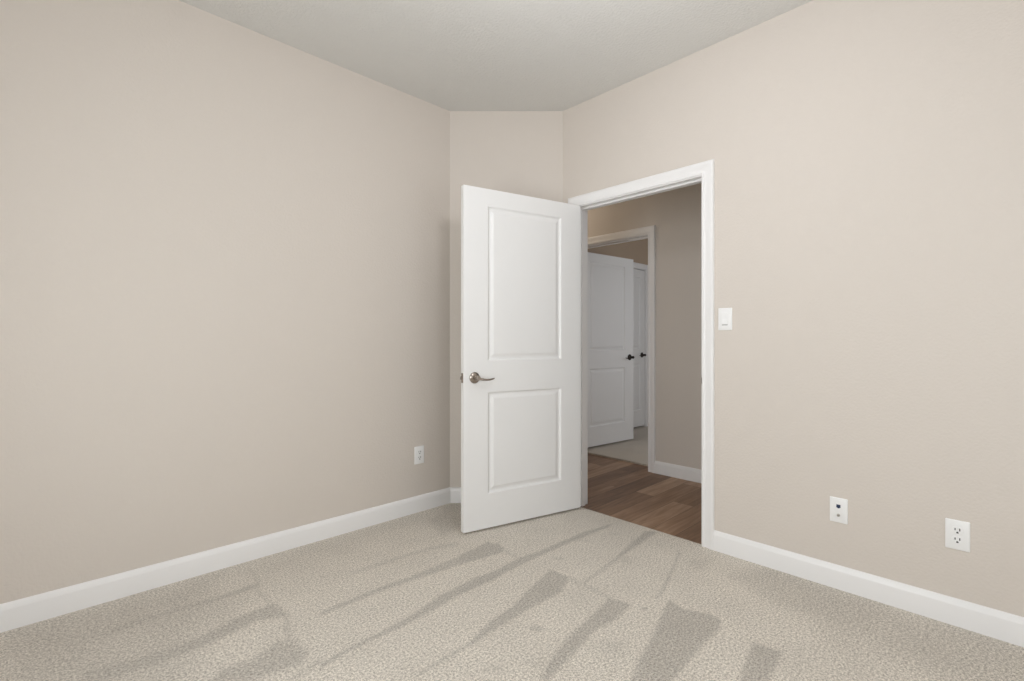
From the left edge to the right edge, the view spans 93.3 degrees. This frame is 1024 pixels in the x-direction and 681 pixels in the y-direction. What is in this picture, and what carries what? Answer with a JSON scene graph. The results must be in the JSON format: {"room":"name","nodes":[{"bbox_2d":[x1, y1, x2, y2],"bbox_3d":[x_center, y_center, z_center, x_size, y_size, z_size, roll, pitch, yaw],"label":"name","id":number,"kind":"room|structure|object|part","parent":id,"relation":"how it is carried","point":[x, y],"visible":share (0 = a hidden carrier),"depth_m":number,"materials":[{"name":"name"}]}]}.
{"room":"empty bedroom","nodes":[
{"label":"empty bedroom","id":0,"kind":"room"},
{"bbox_2d":[0,0,449,603],"bbox_3d":[-1.551,-0.235,2.391,2.993,2.793,0.115,0,0,-44],"label":"wall","id":1,"kind":"structure","parent":0,"point":[225,244],"depth_m":2.35,"materials":[{"name":"beige paint"}]},
{"bbox_2d":[0,487,460,632],"bbox_3d":[-1.235,1.078,2.531,3.614,0.106,0.507,0,0,-35],"label":"baseboard","id":2,"kind":"structure","parent":1,"relation":"attached to","point":[18,613],"depth_m":2.33,"materials":[{"name":"white wood"}]},
{"bbox_2d":[414,445,423,464],"bbox_3d":[-0.615,0.757,3.211,0.074,0.117,0.008,0,0,-44],"label":"power outlet","id":3,"kind":"object","parent":1,"relation":"attached to","point":[419,450],"visible":1,"depth_m":3.21,"materials":[{"name":"white plastic"}]},
{"bbox_2d":[179,0,811,110],"bbox_3d":[0.800,-1.672,3.370,7.965,0.120,5.865,0,0,-44],"label":"ceiling","id":4,"kind":"structure","parent":0,"point":[450,55],"depth_m":2.56,"materials":[{"name":"white paint"}]},
{"bbox_2d":[450,111,562,486],"bbox_3d":[-0.039,-0.235,3.429,0.793,2.793,0.079,0,0,0],"label":"wall","id":5,"kind":"structure","parent":0,"point":[515,152],"depth_m":3.39,"materials":[{"name":"beige paint"}]},
{"bbox_2d":[0,426,1023,680],"bbox_3d":[0.810,1.156,3.335,7.700,0.070,5.570,0,0,-44],"label":"floor","id":6,"kind":"structure","parent":0,"point":[577,594],"depth_m":1.98,"materials":[{"name":"beige carpet"}]},
{"bbox_2d":[588,239,647,264],"bbox_3d":[1.451,-0.235,6.128,2.795,2.793,0.115,0,0,-44],"label":"wall","id":7,"kind":"structure","parent":0,"point":[637,250],"depth_m":6.07,"materials":[{"name":"beige paint"}]},
{"bbox_2d":[633,269,645,427],"bbox_3d":[1.460,0.091,6.049,0.818,2.020,0.094,0,0,-44],"label":"door","id":8,"kind":"structure","parent":7,"relation":"in","point":[639,354],"depth_m":6.24,"materials":[{"name":"white paint"}]},
{"bbox_2d":[633,262,647,426],"bbox_3d":[1.421,0.061,6.087,0.949,2.120,0.133,0,0,-44],"label":"door frame","id":9,"kind":"structure","parent":7,"relation":"attached to","point":[638,266],"depth_m":6.33,"materials":[{"name":"white wood"}]},
{"bbox_2d":[588,183,701,469],"bbox_3d":[1.376,-0.235,4.112,0.115,2.793,5.200,0,0,-44],"label":"wall","id":10,"kind":"structure","parent":0,"point":[676,214],"depth_m":4.05,"materials":[{"name":"beige paint"}]},
{"bbox_2d":[588,252,633,446],"bbox_3d":[1.018,0.091,5.199,0.890,2.020,0.152,0,0,-38],"label":"door","id":11,"kind":"structure","parent":10,"relation":"in","point":[610,278],"depth_m":5.21,"materials":[{"name":"white paint"}]},
{"bbox_2d":[588,225,654,472],"bbox_3d":[0.915,0.070,4.576,0.133,2.137,1.031,0,0,-44],"label":"door frame","id":12,"kind":"structure","parent":10,"relation":"attached to","point":[648,232],"depth_m":4.20,"materials":[{"name":"white wood"}]},
{"bbox_2d":[655,461,701,482],"bbox_3d":[2.184,1.085,3.182,0.016,0.106,2.739,0,0,-44],"label":"baseboard","id":13,"kind":"structure","parent":10,"relation":"attached to","point":[667,469],"depth_m":4.00,"materials":[{"name":"white wood"}]},
{"bbox_2d":[563,0,1023,616],"bbox_3d":[0.652,-0.235,3.168,0.115,2.793,5.550,0,0,-44],"label":"wall","id":14,"kind":"structure","parent":0,"point":[868,155],"depth_m":2.14,"materials":[{"name":"beige paint"}]},
{"bbox_2d":[460,185,579,532],"bbox_3d":[0.079,0.104,3.043,0.882,2.028,0.152,0,0,-31],"label":"door","id":15,"kind":"structure","parent":14,"relation":"in","point":[520,376],"depth_m":3.00,"materials":[{"name":"white paint"}]},
{"bbox_3d":[-0.159,0.217,2.838,0.132,0.033,0.044,0,0,-31],"label":"lever","id":16,"kind":"part","parent":15,"relation":"part of","materials":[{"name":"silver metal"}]},
{"bbox_2d":[568,159,713,549],"bbox_3d":[0.788,0.076,3.027,0.151,2.122,1.012,0,0,-44],"label":"door frame","id":17,"kind":"structure","parent":14,"relation":"attached to","point":[702,172],"depth_m":2.68,"materials":[{"name":"white wood"}]},
{"bbox_2d":[718,308,731,329],"bbox_3d":[1.135,-0.117,2.577,0.012,0.119,0.072,0,0,-44],"label":"light switch","id":18,"kind":"object","parent":14,"relation":"attached to","point":[724,314],"visible":1,"depth_m":2.57,"materials":[{"name":"white plastic"}]},
{"bbox_2d":[830,496,847,523],"bbox_3d":[1.490,0.774,2.207,0.015,0.113,0.070,0,0,-44],"label":"wall jack","id":19,"kind":"object","parent":14,"relation":"attached to","point":[838,507],"visible":1,"depth_m":2.21,"materials":[{"name":"white plastic"}]},
{"bbox_2d":[713,530,1023,646],"bbox_3d":[1.813,1.078,1.873,0.016,0.106,2.072,0,0,-44],"label":"baseboard","id":20,"kind":"structure","parent":14,"relation":"attached to","point":[997,624],"depth_m":2.08,"materials":[{"name":"white wood"}]},
{"bbox_2d":[945,518,969,552],"bbox_3d":[1.771,0.772,1.922,0.008,0.118,0.074,0,0,-44],"label":"power outlet","id":21,"kind":"object","parent":14,"relation":"attached to","point":[957,533],"visible":1,"depth_m":1.92,"materials":[{"name":"white plastic"}]},
{"bbox_2d":[952,536,962,543],"bbox_3d":[1.770,0.791,1.920,0.003,0.029,0.035,0,0,-44],"label":"receptacle","id":22,"kind":"object","parent":21,"relation":"attached to","point":[955,539],"depth_m":1.92,"materials":[{"name":"grey plastic"}]},
{"bbox_2d":[952,526,962,534],"bbox_3d":[1.770,0.753,1.920,0.003,0.029,0.035,0,0,-44],"label":"receptacle","id":23,"kind":"object","parent":21,"relation":"attached to","point":[956,530],"depth_m":1.92,"materials":[{"name":"grey plastic"}]}
]}

